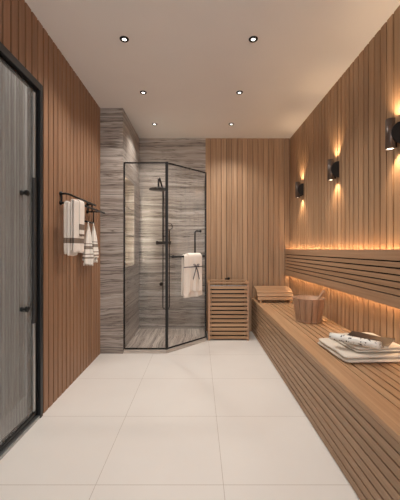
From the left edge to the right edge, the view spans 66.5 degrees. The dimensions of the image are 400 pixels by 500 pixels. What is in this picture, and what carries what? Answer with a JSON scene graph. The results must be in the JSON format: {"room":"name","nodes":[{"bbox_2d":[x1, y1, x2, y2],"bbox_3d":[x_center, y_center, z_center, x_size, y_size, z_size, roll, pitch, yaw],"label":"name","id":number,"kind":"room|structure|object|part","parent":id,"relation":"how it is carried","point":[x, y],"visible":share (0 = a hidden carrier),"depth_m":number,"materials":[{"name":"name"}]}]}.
{"room":"sauna room","nodes":[
{"label":"sauna room","id":0,"kind":"room"},
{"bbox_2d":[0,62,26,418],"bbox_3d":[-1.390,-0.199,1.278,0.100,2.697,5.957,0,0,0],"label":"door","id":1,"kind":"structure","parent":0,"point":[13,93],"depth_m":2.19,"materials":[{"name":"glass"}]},
{"bbox_2d":[0,0,99,414],"bbox_3d":[-1.134,-0.199,0.825,0.100,2.697,5.050,0,0,0],"label":"wall","id":2,"kind":"structure","parent":0,"point":[71,115],"depth_m":2.39,"materials":[{"name":"brown wood"}]},
{"bbox_2d":[0,42,42,459],"bbox_3d":[-1.099,0.013,1.228,0.071,2.275,1.755,0,0,0],"label":"door","id":3,"kind":"structure","parent":2,"relation":"in","point":[7,58],"depth_m":2.04,"materials":[{"name":"black metal"}]},
{"bbox_3d":[-1.087,0.375,1.900,0.047,0.036,0.036,0,0,0],"label":"knob","id":4,"kind":"part","parent":3,"relation":"part of","materials":[{"name":"black metal"}]},
{"bbox_3d":[-1.087,-0.350,1.900,0.047,0.036,0.036,0,0,0],"label":"knob","id":5,"kind":"part","parent":3,"relation":"part of","materials":[{"name":"black metal"}]},
{"bbox_2d":[59,191,104,223],"bbox_3d":[-1.013,-0.346,2.716,0.142,0.207,0.707,0,0,0],"label":"towel rack","id":6,"kind":"object","parent":2,"relation":"attached to","point":[60,192],"visible":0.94,"depth_m":2.76,"materials":[{"name":"black metal"}]},
{"bbox_2d":[64,199,83,255],"bbox_3d":[-0.974,-0.161,2.386,0.083,0.433,0.215,0,0,0],"label":"towel","id":7,"kind":"object","parent":6,"relation":"hanging from","point":[73,242],"visible":0.85,"depth_m":2.29,"materials":[{"name":"white fabric"}]},
{"bbox_3d":[-1.044,-0.432,2.701,0.053,0.016,0.658,0,0,0],"label":"rail","id":8,"kind":"part","parent":6,"relation":"part of","materials":[{"name":"black metal"}]},
{"bbox_2d":[76,199,84,235],"bbox_3d":[-0.949,-0.244,2.420,0.053,0.290,0.098,0,0,0],"label":"hand towel","id":9,"kind":"object","parent":6,"relation":"hanging from","point":[81,203],"visible":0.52,"depth_m":2.40,"materials":[{"name":"white fabric"}]},
{"bbox_3d":[-1.007,-0.360,2.721,0.130,0.016,0.698,0,0,0],"label":"rail","id":10,"kind":"part","parent":6,"relation":"part of","materials":[{"name":"black metal"}]},
{"bbox_2d":[82,222,93,265],"bbox_3d":[-1.008,-0.046,2.769,0.098,0.400,0.148,0,0,0],"label":"towel","id":11,"kind":"object","parent":6,"relation":"hanging from","point":[87,256],"visible":0.98,"depth_m":2.74,"materials":[{"name":"white fabric"}]},
{"bbox_2d":[91,223,98,262],"bbox_3d":[-1.007,-0.056,2.918,0.083,0.380,0.127,0,0,0],"label":"towel","id":12,"kind":"object","parent":6,"relation":"hanging from","point":[93,233],"visible":0.74,"depth_m":2.90,"materials":[{"name":"white fabric"}]},
{"bbox_2d":[100,108,138,353],"bbox_3d":[-1.010,-0.199,3.805,0.349,2.697,0.910,0,0,0],"label":"wall","id":13,"kind":"structure","parent":0,"point":[119,141],"depth_m":3.35,"materials":[{"name":"stone"}]},
{"bbox_2d":[125,206,133,236],"bbox_3d":[-0.902,-0.323,3.690,0.126,0.335,0.480,0,0,0],"label":"shower niche","id":14,"kind":"object","parent":13,"relation":"attached to","point":[129,213],"depth_m":3.93,"materials":[{"name":"stone"}]},
{"bbox_2d":[0,331,359,499],"bbox_3d":[-0.664,1.190,1.330,4.072,0.080,6.060,0,0,0],"label":"floor","id":15,"kind":"structure","parent":0,"point":[214,419],"depth_m":1.84,"materials":[{"name":"tile"}]},
{"bbox_2d":[123,162,205,352],"bbox_3d":[-0.370,0.094,3.808,0.928,2.112,0.905,0,0,0],"label":"shower enclosure","id":16,"kind":"object","parent":15,"relation":"on","point":[166,340],"visible":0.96,"depth_m":3.54,"materials":[{"name":"glass"}]},
{"bbox_3d":[-0.827,0.073,3.380,0.014,2.070,0.014,0,0,0],"label":"frame post","id":17,"kind":"part","parent":16,"relation":"part of","materials":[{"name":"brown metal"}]},
{"bbox_3d":[-0.594,1.103,3.380,0.450,0.012,0.014,0,0,0],"label":"frame rail","id":18,"kind":"part","parent":16,"relation":"part of","materials":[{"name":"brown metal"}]},
{"bbox_3d":[-0.594,-0.955,3.380,0.450,0.014,0.014,0,0,0],"label":"frame rail","id":19,"kind":"part","parent":16,"relation":"part of","materials":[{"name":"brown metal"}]},
{"bbox_3d":[-0.357,0.073,3.380,0.030,2.070,0.030,0,0,0],"label":"frame post","id":20,"kind":"part","parent":16,"relation":"part of","materials":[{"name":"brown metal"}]},
{"bbox_3d":[-0.135,1.103,3.606,0.014,0.012,0.606,0,0,45],"label":"frame rail","id":21,"kind":"part","parent":16,"relation":"part of","materials":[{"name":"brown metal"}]},
{"bbox_3d":[-0.135,-0.955,3.606,0.014,0.014,0.606,0,0,45],"label":"frame rail","id":22,"kind":"part","parent":16,"relation":"part of","materials":[{"name":"brown metal"}]},
{"bbox_2d":[181,253,202,297],"bbox_3d":[-0.074,0.304,3.575,0.315,0.517,0.100,0,0,-45],"label":"hanging towel","id":23,"kind":"object","parent":16,"relation":"hanging from","point":[191,278],"visible":1,"depth_m":3.52,"materials":[{"name":"white fabric"}]},
{"bbox_3d":[0.086,0.073,3.830,0.016,2.070,0.016,0,0,0],"label":"frame post","id":24,"kind":"part","parent":16,"relation":"part of","materials":[{"name":"brown metal"}]},
{"bbox_2d":[123,329,205,350],"bbox_3d":[-0.371,1.123,3.812,0.925,0.018,0.893,0,0,0],"label":"shower tray","id":25,"kind":"object","parent":15,"relation":"on","point":[144,339],"depth_m":3.74,"materials":[{"name":"stone"}]},
{"bbox_2d":[207,277,249,340],"bbox_3d":[0.371,0.767,3.995,0.525,0.766,0.338,0,0,0],"label":"heater","id":26,"kind":"object","parent":15,"relation":"on","point":[229,304],"visible":1,"depth_m":3.83,"materials":[{"name":"wood"}]},
{"bbox_3d":[0.126,0.791,4.147,0.026,0.717,0.026,0,0,0],"label":"post","id":27,"kind":"part","parent":26,"relation":"part of","materials":[{"name":"brown wood"}]},
{"bbox_3d":[0.126,0.791,3.843,0.026,0.717,0.026,0,0,0],"label":"post","id":28,"kind":"part","parent":26,"relation":"part of","materials":[{"name":"brown wood"}]},
{"bbox_3d":[0.371,0.425,3.995,0.525,0.016,0.338,0,0,0],"label":"rail","id":29,"kind":"part","parent":26,"relation":"part of","materials":[{"name":"brown wood"}]},
{"bbox_3d":[0.617,0.791,3.843,0.026,0.717,0.026,0,0,0],"label":"post","id":30,"kind":"part","parent":26,"relation":"part of","materials":[{"name":"brown wood"}]},
{"bbox_2d":[251,298,399,499],"bbox_3d":[1.000,0.917,1.279,0.537,0.465,5.958,0,0,0],"label":"bench","id":31,"kind":"object","parent":15,"relation":"on","point":[353,408],"visible":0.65,"depth_m":1.66,"materials":[{"name":"brown wood"}]},
{"bbox_2d":[254,286,292,302],"bbox_3d":[0.973,0.594,4.018,0.455,0.180,0.312,0,0,0],"label":"headrest cover","id":32,"kind":"object","parent":31,"relation":"on","point":[261,292],"visible":0.93,"depth_m":3.92,"materials":[{"name":"brown wood"}]},
{"bbox_3d":[0.781,0.602,4.019,0.022,0.166,0.310,0,0,0],"label":"frame","id":33,"kind":"part","parent":32,"relation":"part of","materials":[{"name":"brown wood"}]},
{"bbox_2d":[292,295,324,323],"bbox_3d":[1.040,0.572,2.900,0.295,0.225,0.295,0,0,0],"label":"wooden bucket","id":34,"kind":"object","parent":31,"relation":"on","point":[309,310],"visible":0.98,"depth_m":2.80,"materials":[{"name":"brown wood"}]},
{"bbox_2d":[318,338,399,362],"bbox_3d":[1.057,0.657,2.010,0.406,0.050,0.392,0,0,-3],"label":"folded towel","id":35,"kind":"object","parent":31,"relation":"on","point":[339,350],"visible":0.54,"depth_m":1.85,"materials":[{"name":"white fabric"}]},
{"bbox_2d":[336,332,399,351],"bbox_3d":[1.101,0.612,2.016,0.333,0.033,0.343,0,0,-5],"label":"folded towel","id":36,"kind":"object","parent":35,"relation":"on","point":[394,347],"visible":0.3,"depth_m":1.87,"materials":[{"name":"white fabric"}]},
{"bbox_2d":[329,332,381,348],"bbox_3d":[0.962,0.564,1.888,0.285,0.047,0.062,0,0,45],"label":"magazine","id":37,"kind":"object","parent":36,"relation":"on","point":[334,336],"visible":1,"depth_m":1.86,"materials":[{"name":"white paper"}]},
{"bbox_2d":[348,331,395,347],"bbox_3d":[1.080,0.572,1.940,0.130,0.038,0.260,0,0,-41],"label":"magazine","id":38,"kind":"object","parent":36,"relation":"on","point":[386,342],"visible":0.71,"depth_m":1.94,"materials":[{"name":"brown paper"}]},
{"bbox_2d":[25,0,399,138],"bbox_3d":[-0.664,-1.587,1.330,4.072,0.080,6.060,0,0,0],"label":"ceiling","id":39,"kind":"structure","parent":0,"point":[191,59],"depth_m":2.40,"materials":[{"name":"paint"}]},
{"bbox_2d":[120,36,128,42],"bbox_3d":[-0.550,-1.544,2.247,0.068,0.006,0.068,0,0,0],"label":"recessed light","id":40,"kind":"object","parent":39,"relation":"in","point":[124,39],"visible":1,"depth_m":2.24,"materials":[{"name":"black metal"}]},
{"bbox_2d":[249,36,257,42],"bbox_3d":[0.400,-1.544,2.247,0.068,0.006,0.068,0,0,0],"label":"recessed light","id":41,"kind":"object","parent":39,"relation":"in","point":[252,39],"visible":1,"depth_m":2.24,"materials":[{"name":"black"}]},
{"bbox_2d":[139,138,289,330],"bbox_3d":[0.118,-0.199,4.310,2.307,2.697,0.100,0,0,0],"label":"wall","id":42,"kind":"structure","parent":0,"point":[248,180],"depth_m":4.26,"materials":[{"name":"wood"}]},
{"bbox_2d":[149,178,172,308],"bbox_3d":[-0.504,-0.049,4.048,0.244,1.761,0.443,0,0,12],"label":"shower column","id":43,"kind":"structure","parent":42,"relation":"attached to","point":[158,188],"depth_m":4.18,"materials":[{"name":"black metal"}]},
{"bbox_3d":[-0.505,-0.846,4.080,0.035,0.168,0.286,0,0,6],"label":"arm","id":44,"kind":"part","parent":43,"relation":"part of","materials":[{"name":"brown metal"}]},
{"bbox_2d":[290,5,399,344],"bbox_3d":[1.322,-0.199,1.330,0.100,2.697,6.060,0,0,0],"label":"wall","id":45,"kind":"structure","parent":0,"point":[359,209],"depth_m":2.52,"materials":[{"name":"brown wood"}]},
{"bbox_2d":[295,182,303,197],"bbox_3d":[1.227,-0.725,3.740,0.090,0.190,0.067,0,0,0],"label":"wall sconce","id":46,"kind":"object","parent":45,"relation":"attached to","point":[299,188],"visible":1,"depth_m":3.71,"materials":[{"name":"black metal"}]},
{"bbox_2d":[327,159,338,180],"bbox_3d":[1.227,-0.725,2.800,0.090,0.190,0.067,0,0,0],"label":"wall sconce","id":47,"kind":"object","parent":45,"relation":"attached to","point":[332,168],"visible":1,"depth_m":2.77,"materials":[{"name":"black metal"}]},
{"bbox_2d":[285,249,399,308],"bbox_3d":[1.238,0.182,1.279,0.066,0.361,5.958,0,0,0],"label":"slatted backrest","id":48,"kind":"object","parent":45,"relation":"attached to","point":[369,274],"visible":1,"depth_m":2.38,"materials":[{"name":"brown wood"}]},
{"bbox_2d":[385,118,399,150],"bbox_3d":[1.227,-0.725,1.930,0.090,0.190,0.067,0,0,0],"label":"wall sconce","id":49,"kind":"object","parent":45,"relation":"attached to","point":[392,130],"visible":1,"depth_m":1.90,"materials":[{"name":"black metal"}]}
]}

